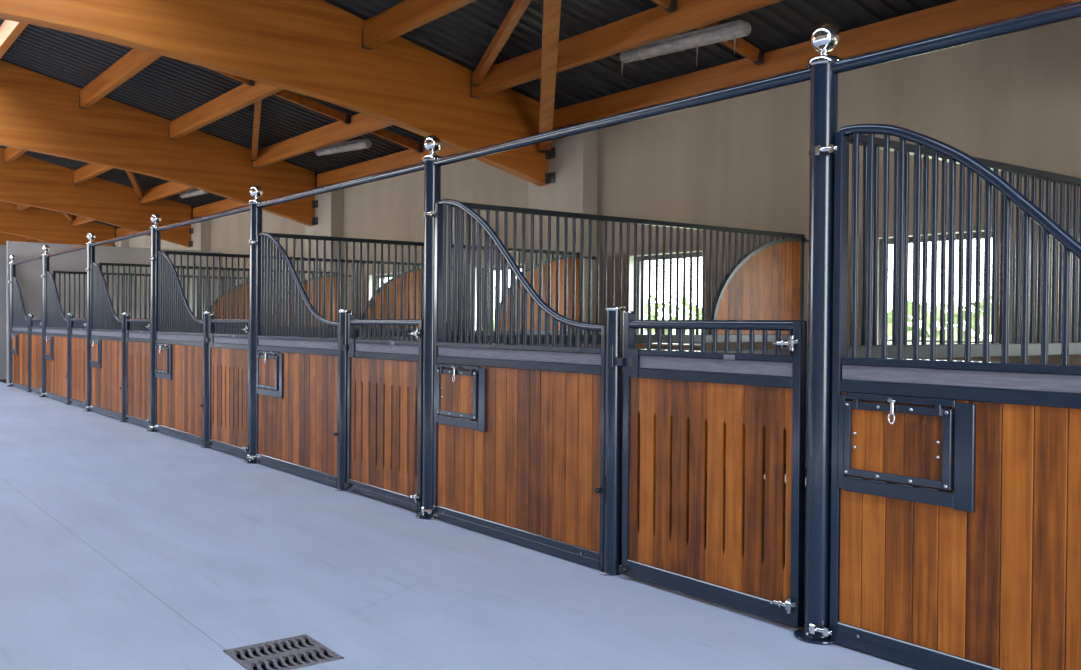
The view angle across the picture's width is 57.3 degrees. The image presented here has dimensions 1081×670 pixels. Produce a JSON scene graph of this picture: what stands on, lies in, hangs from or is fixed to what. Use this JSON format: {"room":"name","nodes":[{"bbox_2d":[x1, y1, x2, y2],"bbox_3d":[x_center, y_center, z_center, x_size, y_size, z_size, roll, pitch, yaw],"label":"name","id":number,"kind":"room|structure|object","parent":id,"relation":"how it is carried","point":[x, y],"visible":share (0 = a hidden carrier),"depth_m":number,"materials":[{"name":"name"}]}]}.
{"room":"farm building","nodes":[
{"label":"farm building","id":0,"kind":"room"},
{"bbox_2d":[0,245,6,378],"bbox_3d":[-14.511,-0.523,21.479,13.500,3.130,0.200,0,1,-37],"label":"wall","id":1,"kind":"structure","parent":0,"point":[3,248],"depth_m":22.93,"materials":[{"name":"grey paint"}]},
{"bbox_2d":[0,232,46,244],"bbox_3d":[-22.595,-3.636,32.150,13.015,2.546,0.340,0,1,-37],"label":"beam","id":2,"kind":"structure","parent":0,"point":[4,237],"depth_m":35.04,"materials":[{"name":"brown wood"}]},
{"bbox_2d":[8,241,221,385],"bbox_3d":[-9.395,-0.449,22.168,4.510,3.040,0.120,0,1,-37],"label":"wall","id":3,"kind":"structure","parent":0,"point":[28,274],"depth_m":21.59,"materials":[{"name":"grey paint"}]},
{"bbox_2d":[7,241,7,385],"bbox_3d":[-11.183,-0.450,20.777,0.020,3.050,0.080,0,1,-37],"label":"trim","id":4,"kind":"structure","parent":3,"relation":"attached to","point":[7,241],"depth_m":20.74,"materials":[{"name":"black metal"}]},
{"bbox_2d":[0,379,917,669],"bbox_3d":[-9.895,1.220,15.346,14.150,0.162,49.200,0,1,-37],"label":"floor","id":5,"kind":"structure","parent":0,"point":[124,546],"depth_m":5.33,"materials":[{"name":"concrete"}]},
{"bbox_2d":[7,254,15,386],"bbox_3d":[-11.047,-0.304,20.715,0.216,2.761,0.223,0,1,-37],"label":"post","id":6,"kind":"object","parent":5,"relation":"on","point":[12,269],"visible":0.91,"depth_m":20.66,"materials":[{"name":"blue metal"}]},
{"bbox_2d":[11,277,27,390],"bbox_3d":[-10.458,-0.054,19.901,0.104,2.281,1.867,0,1,-37],"label":"panel","id":7,"kind":"object","parent":5,"relation":"on","point":[19,336],"visible":0.9,"depth_m":20.03,"materials":[{"name":"blue paint"}]},
{"bbox_2d":[26,314,33,391],"bbox_3d":[-9.855,0.349,19.127,0.131,1.511,0.112,0,1,-37],"label":"post","id":8,"kind":"object","parent":5,"relation":"on","point":[29,315],"visible":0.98,"depth_m":19.09,"materials":[{"name":"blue metal"}]},
{"bbox_2d":[29,315,41,394],"bbox_3d":[-9.448,0.363,18.573,0.094,1.460,1.241,0,1,-37],"label":"gate","id":9,"kind":"object","parent":8,"relation":"attached to","point":[35,329],"visible":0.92,"depth_m":18.62,"materials":[{"name":"blue paint"}]},
{"bbox_2d":[39,245,49,396],"bbox_3d":[-8.995,-0.256,18.004,0.216,2.761,0.223,0,1,-37],"label":"post","id":10,"kind":"object","parent":5,"relation":"on","point":[45,261],"visible":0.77,"depth_m":17.95,"materials":[{"name":"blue metal"}]},
{"bbox_2d":[11,256,41,265],"bbox_3d":[-10.015,-1.455,19.348,0.055,0.062,3.286,0,1,-37],"label":"rail","id":11,"kind":"object","parent":10,"relation":"attached to","point":[39,257],"visible":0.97,"depth_m":19.28,"materials":[{"name":"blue metal"}]},
{"bbox_2d":[44,271,66,402],"bbox_3d":[-8.406,-0.006,17.190,0.104,2.281,1.867,0,1,-37],"label":"panel","id":12,"kind":"object","parent":5,"relation":"on","point":[55,338],"visible":0.94,"depth_m":17.34,"materials":[{"name":"blue paint"}]},
{"bbox_2d":[65,313,73,404],"bbox_3d":[-7.803,0.398,16.416,0.131,1.511,0.112,0,1,-37],"label":"post","id":13,"kind":"object","parent":5,"relation":"on","point":[69,314],"visible":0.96,"depth_m":16.38,"materials":[{"name":"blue metal"}]},
{"bbox_2d":[68,315,86,407],"bbox_3d":[-7.396,0.411,15.862,0.094,1.460,1.241,0,1,-37],"label":"gate","id":14,"kind":"object","parent":13,"relation":"attached to","point":[78,326],"visible":0.88,"depth_m":15.89,"materials":[{"name":"blue paint"}]},
{"bbox_2d":[83,232,95,410],"bbox_3d":[-6.943,-0.207,15.294,0.216,2.761,0.223,0,1,-37],"label":"post","id":15,"kind":"object","parent":5,"relation":"on","point":[91,236],"visible":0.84,"depth_m":15.24,"materials":[{"name":"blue metal"}]},
{"bbox_2d":[45,245,86,257],"bbox_3d":[-7.962,-1.407,16.637,0.055,0.062,3.286,0,1,-37],"label":"rail","id":16,"kind":"object","parent":15,"relation":"attached to","point":[84,246],"visible":0.96,"depth_m":16.55,"materials":[{"name":"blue metal"}]},
{"bbox_2d":[90,262,121,420],"bbox_3d":[-6.353,0.042,14.480,0.104,2.281,1.867,0,1,-37],"label":"panel","id":17,"kind":"object","parent":5,"relation":"on","point":[105,326],"visible":0.98,"depth_m":14.61,"materials":[{"name":"blue paint"}]},
{"bbox_2d":[119,313,129,421],"bbox_3d":[-5.751,0.446,13.706,0.131,1.511,0.112,0,1,-37],"label":"post","id":18,"kind":"object","parent":5,"relation":"on","point":[123,382],"visible":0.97,"depth_m":13.67,"materials":[{"name":"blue metal"}]},
{"bbox_2d":[123,315,150,427],"bbox_3d":[-5.343,0.459,13.152,0.094,1.460,1.241,0,1,-37],"label":"gate","id":19,"kind":"object","parent":18,"relation":"attached to","point":[138,330],"visible":0.91,"depth_m":13.15,"materials":[{"name":"blue paint"}]},
{"bbox_2d":[53,271,246,333],"bbox_3d":[-7.172,-0.026,19.380,4.332,2.295,0.077,0,1,-37],"label":"wall","id":20,"kind":"structure","parent":5,"relation":"on","point":[54,272],"depth_m":19.50,"materials":[{"name":"blue paint"}]},
{"bbox_2d":[146,214,160,431],"bbox_3d":[-4.890,-0.159,12.584,0.216,2.761,0.223,0,1,-37],"label":"post","id":21,"kind":"object","parent":5,"relation":"on","point":[155,218],"visible":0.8,"depth_m":12.53,"materials":[{"name":"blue metal"}]},
{"bbox_2d":[90,229,150,246],"bbox_3d":[-5.910,-1.359,13.927,0.055,0.062,3.286,0,1,-37],"label":"rail","id":22,"kind":"object","parent":21,"relation":"attached to","point":[145,232],"visible":0.82,"depth_m":13.78,"materials":[{"name":"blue metal"}]},
{"bbox_2d":[155,205,249,231],"bbox_3d":[-3.858,-1.311,11.217,0.055,0.062,3.286,0,1,-37],"label":"rail","id":23,"kind":"object","parent":21,"relation":"attached to","point":[244,208],"visible":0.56,"depth_m":11.01,"materials":[{"name":"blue metal"}]},
{"bbox_2d":[155,251,203,445],"bbox_3d":[-4.301,0.090,11.770,0.104,2.281,1.867,0,1,-37],"label":"panel","id":24,"kind":"object","parent":5,"relation":"on","point":[179,335],"visible":0.99,"depth_m":11.89,"materials":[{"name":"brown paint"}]},
{"bbox_2d":[201,311,213,447],"bbox_3d":[-3.698,0.494,10.996,0.131,1.511,0.112,0,1,-37],"label":"post","id":25,"kind":"object","parent":5,"relation":"on","point":[206,314],"visible":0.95,"depth_m":10.96,"materials":[{"name":"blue metal"}]},
{"bbox_2d":[206,314,249,457],"bbox_3d":[-3.291,0.507,10.442,0.094,1.460,1.241,0,1,-37],"label":"gate","id":26,"kind":"object","parent":25,"relation":"attached to","point":[228,349],"visible":0.95,"depth_m":10.40,"materials":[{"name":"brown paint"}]},
{"bbox_2d":[99,263,350,337],"bbox_3d":[-5.119,0.022,16.670,4.332,2.295,0.077,0,1,-37],"label":"screen","id":27,"kind":"object","parent":5,"relation":"on","point":[100,264],"depth_m":16.44,"materials":[{"name":"blue paint"}]},
{"bbox_2d":[244,185,262,463],"bbox_3d":[-2.838,-0.111,9.874,0.216,2.761,0.223,0,1,-37],"label":"post","id":28,"kind":"object","parent":5,"relation":"on","point":[256,191],"visible":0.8,"depth_m":9.82,"materials":[{"name":"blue metal"}]},
{"bbox_2d":[223,634,343,669],"bbox_3d":[-1.090,1.425,4.191,0.380,0.152,0.390,0,1,-37],"label":"floor drain","id":29,"kind":"object","parent":5,"relation":"in","point":[300,651],"visible":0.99,"depth_m":4.21,"materials":[{"name":"black metal"}]},
{"bbox_2d":[256,232,338,487],"bbox_3d":[-2.248,0.139,9.060,0.104,2.281,1.867,0,1,-37],"label":"panel","id":30,"kind":"object","parent":5,"relation":"on","point":[297,376],"visible":0.98,"depth_m":9.13,"materials":[{"name":"blue paint"}]},
{"bbox_2d":[165,251,452,340],"bbox_3d":[-3.067,0.070,13.960,4.332,2.295,0.077,0,1,-37],"label":"screen","id":31,"kind":"object","parent":5,"relation":"on","point":[174,253],"depth_m":14.07,"materials":[{"name":"blue paint"}]},
{"bbox_2d":[335,310,351,490],"bbox_3d":[-1.646,0.542,8.286,0.131,1.511,0.112,0,1,-37],"label":"post","id":32,"kind":"object","parent":5,"relation":"on","point":[343,314],"visible":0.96,"depth_m":8.25,"materials":[{"name":"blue metal"}]},
{"bbox_2d":[343,313,422,511],"bbox_3d":[-1.239,0.556,7.732,0.094,1.460,1.241,0,1,-37],"label":"gate","id":33,"kind":"object","parent":32,"relation":"attached to","point":[385,390],"visible":0.96,"depth_m":7.69,"materials":[{"name":"blue paint"}]},
{"bbox_2d":[416,135,441,519],"bbox_3d":[-0.785,-0.062,7.163,0.216,2.761,0.223,0,1,-37],"label":"post","id":34,"kind":"object","parent":5,"relation":"on","point":[432,143],"visible":0.84,"depth_m":7.11,"materials":[{"name":"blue metal"}]},
{"bbox_2d":[256,162,423,207],"bbox_3d":[-1.805,-1.262,8.507,0.055,0.062,3.286,0,1,-37],"label":"rail","id":35,"kind":"object","parent":34,"relation":"attached to","point":[420,166],"visible":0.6,"depth_m":8.21,"materials":[{"name":"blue metal"}]},
{"bbox_2d":[266,233,595,346],"bbox_3d":[-1.014,0.119,11.250,4.332,2.295,0.077,0,1,-37],"label":"screen","id":36,"kind":"object","parent":5,"relation":"on","point":[278,236],"depth_m":10.81,"materials":[{"name":"blue paint"}]},
{"bbox_2d":[433,199,605,570],"bbox_3d":[-0.196,0.187,6.349,0.104,2.281,1.867,0,1,-37],"label":"panel","id":37,"kind":"object","parent":5,"relation":"on","point":[519,446],"visible":0.97,"depth_m":6.33,"materials":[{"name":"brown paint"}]},
{"bbox_2d":[600,306,624,575],"bbox_3d":[0.406,0.591,5.575,0.131,1.511,0.112,0,1,-37],"label":"post","id":38,"kind":"object","parent":5,"relation":"on","point":[614,315],"visible":1,"depth_m":5.54,"materials":[{"name":"black metal"}]},
{"bbox_2d":[616,311,806,627],"bbox_3d":[0.814,0.604,5.021,0.094,1.460,1.241,0,1,-37],"label":"gate","id":39,"kind":"object","parent":38,"relation":"attached to","point":[756,392],"visible":1,"depth_m":4.94,"materials":[{"name":"blue paint"}]},
{"bbox_2d":[446,202,808,488],"bbox_3d":[1.038,0.167,8.539,4.332,2.295,0.077,0,1,-37],"label":"wall","id":40,"kind":"structure","parent":5,"relation":"on","point":[767,282],"depth_m":8.65,"materials":[{"name":"black metal"}]},
{"bbox_2d":[794,23,841,644],"bbox_3d":[1.267,-0.014,4.453,0.216,2.761,0.223,0,1,-37],"label":"post","id":41,"kind":"object","parent":5,"relation":"on","point":[824,38],"visible":0.96,"depth_m":4.41,"materials":[{"name":"black metal"}]},
{"bbox_2d":[433,68,810,166],"bbox_3d":[0.247,-1.214,5.796,0.055,0.062,3.286,0,1,-37],"label":"rail","id":42,"kind":"object","parent":41,"relation":"attached to","point":[802,75],"visible":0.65,"depth_m":5.36,"materials":[{"name":"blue metal"}]},
{"bbox_2d":[831,1,1080,73],"bbox_3d":[2.300,-1.166,3.086,0.055,0.062,3.286,0,1,-37],"label":"rail","id":43,"kind":"object","parent":41,"relation":"attached to","point":[1073,10],"visible":1,"depth_m":3.89,"materials":[{"name":"black metal"}]},
{"bbox_2d":[829,124,1080,669],"bbox_3d":[1.856,0.235,3.639,0.104,2.281,1.867,0,1,-37],"label":"panel","id":44,"kind":"object","parent":5,"relation":"on","point":[955,544],"visible":1,"depth_m":3.93,"materials":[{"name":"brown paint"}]},
{"bbox_2d":[847,134,1080,358],"bbox_3d":[3.090,0.215,5.829,4.332,2.295,0.077,0,1,-37],"label":"wall","id":45,"kind":"structure","parent":5,"relation":"on","point":[1034,349],"depth_m":5.23,"materials":[{"name":"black paint"}]},
{"bbox_2d":[0,0,957,228],"bbox_3d":[-6.108,-3.700,16.957,6.350,1.547,47.865,0,1,-37],"label":"ceiling","id":46,"kind":"structure","parent":0,"point":[168,88],"depth_m":11.95,"materials":[{"name":"grey metal"}]},
{"bbox_2d":[62,212,72,221],"bbox_3d":[-13.352,-3.547,27.575,0.102,0.451,3.967,0,1,-17],"label":"diagonal brace","id":47,"kind":"object","parent":46,"relation":"hanging from","point":[69,217],"visible":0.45,"depth_m":28.86,"materials":[{"name":"brown wood"}]},
{"bbox_2d":[116,209,192,236],"bbox_3d":[-10.816,-3.066,27.525,0.134,0.258,7.050,0,1,-37],"label":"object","id":48,"kind":"structure","parent":46,"relation":"hanging from","point":[120,232],"depth_m":29.62,"materials":[{"name":"brown wood"}]},
{"bbox_2d":[180,188,208,197],"bbox_3d":[-7.644,-3.231,21.861,0.146,0.333,1.601,0,3,-38],"label":"lamp","id":49,"kind":"object","parent":46,"relation":"hanging from","point":[193,192],"visible":0.77,"depth_m":21.80,"materials":[{"name":"plastic"}]},
{"bbox_2d":[315,136,371,155],"bbox_3d":[-3.208,-3.120,16.036,0.146,0.376,1.561,0,1,-42],"label":"lamp","id":50,"kind":"object","parent":46,"relation":"hanging from","point":[364,143],"visible":0.87,"depth_m":15.88,"materials":[{"name":"plastic"}]},
{"bbox_2d":[620,19,750,70],"bbox_3d":[1.404,-2.910,9.879,0.146,0.570,1.706,0,1,-38],"label":"lamp","id":51,"kind":"object","parent":46,"relation":"hanging from","point":[723,32],"visible":0.92,"depth_m":9.70,"materials":[{"name":"plastic"}]},
{"bbox_2d":[129,17,1080,453],"bbox_3d":[-3.832,-0.882,18.771,0.260,4.270,47.000,0,1,-37],"label":"wall","id":52,"kind":"structure","parent":0,"point":[743,162],"depth_m":10.29,"materials":[{"name":"paint"}]},
{"bbox_2d":[0,201,115,246],"bbox_3d":[-18.219,-3.533,26.371,13.015,2.546,0.340,0,1,-37],"label":"beam","id":53,"kind":"structure","parent":52,"relation":"attached to","point":[45,225],"depth_m":29.15,"materials":[{"name":"brown wood"}]},
{"bbox_2d":[16,204,30,210],"bbox_3d":[-12.988,-3.683,25.869,0.134,0.298,7.050,0,1,-37],"label":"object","id":54,"kind":"structure","parent":53,"relation":"attached to","point":[19,207],"depth_m":28.27,"materials":[{"name":"brown wood"}]},
{"bbox_2d":[71,215,93,226],"bbox_3d":[-11.811,-3.338,26.767,0.134,0.298,7.050,0,1,-37],"label":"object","id":55,"kind":"structure","parent":53,"relation":"attached to","point":[77,220],"depth_m":28.86,"materials":[{"name":"brown wood"}]},
{"bbox_2d":[0,147,192,247],"bbox_3d":[-13.842,-3.430,20.591,13.015,2.546,0.340,0,1,-37],"label":"beam","id":56,"kind":"structure","parent":52,"relation":"attached to","point":[27,180],"depth_m":23.04,"materials":[{"name":"brown wood"}]},
{"bbox_2d":[3,147,26,163],"bbox_3d":[-9.749,-3.914,19.223,0.134,0.298,7.050,0,1,-37],"label":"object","id":57,"kind":"structure","parent":56,"relation":"attached to","point":[10,154],"depth_m":21.36,"materials":[{"name":"brown wood"}]},
{"bbox_2d":[73,163,112,184],"bbox_3d":[-8.612,-3.580,20.090,0.134,0.298,7.050,0,1,-37],"label":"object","id":58,"kind":"structure","parent":56,"relation":"attached to","point":[90,170],"depth_m":21.79,"materials":[{"name":"brown wood"}]},
{"bbox_2d":[140,181,193,204],"bbox_3d":[-7.434,-3.235,20.988,0.134,0.298,7.050,0,1,-37],"label":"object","id":59,"kind":"structure","parent":56,"relation":"attached to","point":[170,188],"depth_m":22.34,"materials":[{"name":"brown wood"}]},
{"bbox_2d":[126,171,142,198],"bbox_3d":[-8.975,-3.444,21.796,0.102,0.451,3.967,0,1,-17],"label":"diagonal brace","id":60,"kind":"object","parent":59,"relation":"attached to","point":[131,175],"visible":0.55,"depth_m":22.14,"materials":[{"name":"brown wood"}]},
{"bbox_2d":[192,176,316,218],"bbox_3d":[-6.440,-2.963,21.746,0.134,0.258,7.050,0,1,-37],"label":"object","id":61,"kind":"structure","parent":56,"relation":"attached to","point":[227,204],"depth_m":23.16,"materials":[{"name":"brown wood"}]},
{"bbox_2d":[115,239,128,246],"bbox_3d":[-12.855,-1.004,30.283,0.248,3.900,1.150,0,1,-37],"label":"pillar","id":62,"kind":"structure","parent":52,"relation":"attached to","point":[123,243],"depth_m":29.82,"materials":[{"name":"paint"}]},
{"bbox_2d":[0,60,317,226],"bbox_3d":[-9.466,-3.327,14.812,13.015,2.546,0.340,0,1,-37],"label":"beam","id":63,"kind":"structure","parent":52,"relation":"attached to","point":[39,113],"depth_m":16.70,"materials":[{"name":"brown wood"}]},
{"bbox_2d":[0,20,27,58],"bbox_3d":[-6.519,-4.147,12.570,0.134,0.298,7.050,0,1,-37],"label":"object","id":64,"kind":"structure","parent":63,"relation":"attached to","point":[10,31],"depth_m":13.45,"materials":[{"name":"brown wood"}]},
{"bbox_2d":[79,48,161,108],"bbox_3d":[-5.373,-3.811,13.443,0.134,0.298,7.050,0,1,-37],"label":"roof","id":65,"kind":"structure","parent":63,"relation":"attached to","point":[134,61],"depth_m":14.49,"materials":[{"name":"brown wood"}]},
{"bbox_2d":[168,81,283,139],"bbox_3d":[-4.235,-3.477,14.311,0.134,0.298,7.050,0,1,-37],"label":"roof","id":66,"kind":"structure","parent":63,"relation":"attached to","point":[244,95],"depth_m":15.08,"materials":[{"name":"brown wood"}]},
{"bbox_2d":[205,67,254,85],"bbox_3d":[-4.562,-3.723,13.557,1.344,0.437,0.072,0,1,-37],"label":"spacer","id":67,"kind":"object","parent":66,"relation":"attached to","point":[244,80],"visible":0.29,"depth_m":13.81,"materials":[{"name":"brown wood"}]},
{"bbox_2d":[252,113,392,168],"bbox_3d":[-3.058,-3.132,15.209,0.134,0.298,7.050,0,1,-37],"label":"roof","id":68,"kind":"structure","parent":63,"relation":"attached to","point":[360,124],"depth_m":15.77,"materials":[{"name":"brown wood"}]},
{"bbox_2d":[251,100,261,160],"bbox_3d":[-4.599,-3.341,16.017,0.102,0.451,3.967,0,1,-17],"label":"diagonal brace","id":69,"kind":"object","parent":68,"relation":"attached to","point":[257,106],"visible":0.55,"depth_m":15.86,"materials":[{"name":"brown wood"}]},
{"bbox_2d":[273,89,351,124],"bbox_3d":[-3.405,-3.383,14.440,1.394,0.449,0.072,0,1,-37],"label":"spacer","id":70,"kind":"object","parent":68,"relation":"attached to","point":[285,94],"visible":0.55,"depth_m":14.48,"materials":[{"name":"brown wood"}]},
{"bbox_2d":[316,144,460,187],"bbox_3d":[-2.063,-2.860,15.966,0.134,0.258,7.050,0,1,-37],"label":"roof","id":71,"kind":"structure","parent":63,"relation":"attached to","point":[409,157],"depth_m":16.80,"materials":[{"name":"brown wood"}]},
{"bbox_2d":[370,129,423,152],"bbox_3d":[-2.319,-3.064,15.268,1.164,0.395,0.072,0,1,-37],"label":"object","id":72,"kind":"structure","parent":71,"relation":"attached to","point":[418,147],"depth_m":15.34,"materials":[{"name":"brown wood"}]},
{"bbox_2d":[186,220,210,250],"bbox_3d":[-8.479,-0.901,24.504,0.248,3.900,1.150,0,1,-37],"label":"pillar","id":73,"kind":"structure","parent":52,"relation":"attached to","point":[201,236],"depth_m":24.06,"materials":[{"name":"concrete"}]},
{"bbox_2d":[0,0,555,186],"bbox_3d":[-5.090,-3.224,9.033,13.015,2.546,0.340,0,1,-37],"label":"beam","id":74,"kind":"structure","parent":52,"relation":"attached to","point":[312,48],"depth_m":10.99,"materials":[{"name":"brown wood"}]},
{"bbox_2d":[362,0,475,49],"bbox_3d":[0.186,-3.373,8.472,0.134,0.298,7.200,0,1,-37],"label":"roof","id":75,"kind":"structure","parent":74,"relation":"attached to","point":[406,16],"depth_m":10.59,"materials":[{"name":"brown wood"}]},
{"bbox_2d":[538,0,560,152],"bbox_3d":[0.089,-2.842,10.722,0.172,1.004,4.312,0,1,-1],"label":"knee brace","id":76,"kind":"object","parent":74,"relation":"attached to","point":[551,8],"visible":0.83,"depth_m":10.44,"materials":[{"name":"brown wood"}]},
{"bbox_2d":[470,0,783,98],"bbox_3d":[1.364,-3.028,9.370,0.134,0.298,7.200,0,1,-37],"label":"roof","id":77,"kind":"structure","parent":74,"relation":"attached to","point":[654,24],"depth_m":10.04,"materials":[{"name":"brown wood"}]},
{"bbox_2d":[471,0,530,86],"bbox_3d":[-0.345,-3.241,10.399,0.102,0.451,3.590,0,1,-15],"label":"diagonal brace","id":78,"kind":"object","parent":77,"relation":"attached to","point":[518,8],"visible":1,"depth_m":10.67,"materials":[{"name":"brown wood"}]},
{"bbox_2d":[652,0,676,12],"bbox_3d":[0.727,-3.286,8.983,1.394,0.449,0.072,0,1,-37],"label":"spacer","id":79,"kind":"object","parent":77,"relation":"attached to","point":[670,6],"visible":1,"depth_m":9.32,"materials":[{"name":"brown wood"}]},
{"bbox_2d":[553,0,1072,129],"bbox_3d":[2.358,-2.756,10.127,0.134,0.258,7.200,0,1,-37],"label":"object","id":80,"kind":"structure","parent":74,"relation":"attached to","point":[959,15],"depth_m":9.73,"materials":[{"name":"brown wood"}]},
{"bbox_2d":[698,22,764,64],"bbox_3d":[1.813,-2.967,9.811,1.164,0.395,0.072,0,1,-37],"label":"spacer","id":81,"kind":"object","parent":80,"relation":"attached to","point":[743,47],"visible":0.45,"depth_m":9.98,"materials":[{"name":"brown wood"}]},
{"bbox_2d":[305,189,342,309],"bbox_3d":[-4.103,-0.798,18.724,0.248,3.900,1.150,0,1,-37],"label":"pillar","id":82,"kind":"structure","parent":52,"relation":"attached to","point":[329,212],"depth_m":18.31,"materials":[{"name":"paint"}]},
{"bbox_2d":[369,272,400,299],"bbox_3d":[-2.564,-0.517,17.085,0.275,1.080,1.230,0,1,-37],"label":"window","id":83,"kind":"structure","parent":52,"relation":"in","point":[385,274],"depth_m":17.50,"materials":[{"name":"grey"}]},
{"bbox_2d":[475,263,521,329],"bbox_3d":[-0.511,-0.469,14.374,0.275,1.080,1.230,0,1,-37],"label":"window","id":84,"kind":"structure","parent":52,"relation":"in","point":[521,263],"depth_m":14.84,"materials":[{"name":"grey glass"}]},
{"bbox_2d":[528,130,597,346],"bbox_3d":[0.274,-0.695,12.945,0.248,3.900,1.150,0,1,-37],"label":"pillar","id":85,"kind":"structure","parent":52,"relation":"attached to","point":[574,165],"depth_m":12.56,"materials":[{"name":"paint"}]},
{"bbox_2d":[629,250,702,345],"bbox_3d":[1.541,-0.420,11.664,0.275,1.080,1.230,0,1,-37],"label":"window","id":86,"kind":"structure","parent":52,"relation":"in","point":[631,262],"depth_m":12.09,"materials":[{"name":"grey"}]},
{"bbox_2d":[877,229,997,344],"bbox_3d":[3.594,-0.372,8.954,0.275,1.080,1.230,0,1,-37],"label":"window","id":87,"kind":"structure","parent":52,"relation":"in","point":[879,304],"depth_m":9.41,"materials":[{"name":"glass"},{"name":"dark painted metal"}]},
{"label":"outside","id":88,"kind":"structure","parent":0,"visible":0},
{"bbox_3d":[26.937,1.265,49.009,85.280,0.280,140.000,0,1,-37],"label":"ground","id":89,"kind":"structure","parent":88,"visible":0},
{"bbox_2d":[494,295,990,343],"bbox_3d":[25.613,-0.681,54.236,10.525,4.806,111.135,0,1,-37],"label":"treeline","id":90,"kind":"object","parent":89,"relation":"on","point":[909,334],"visible":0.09,"depth_m":58.86,"materials":[{"name":"green plant"}]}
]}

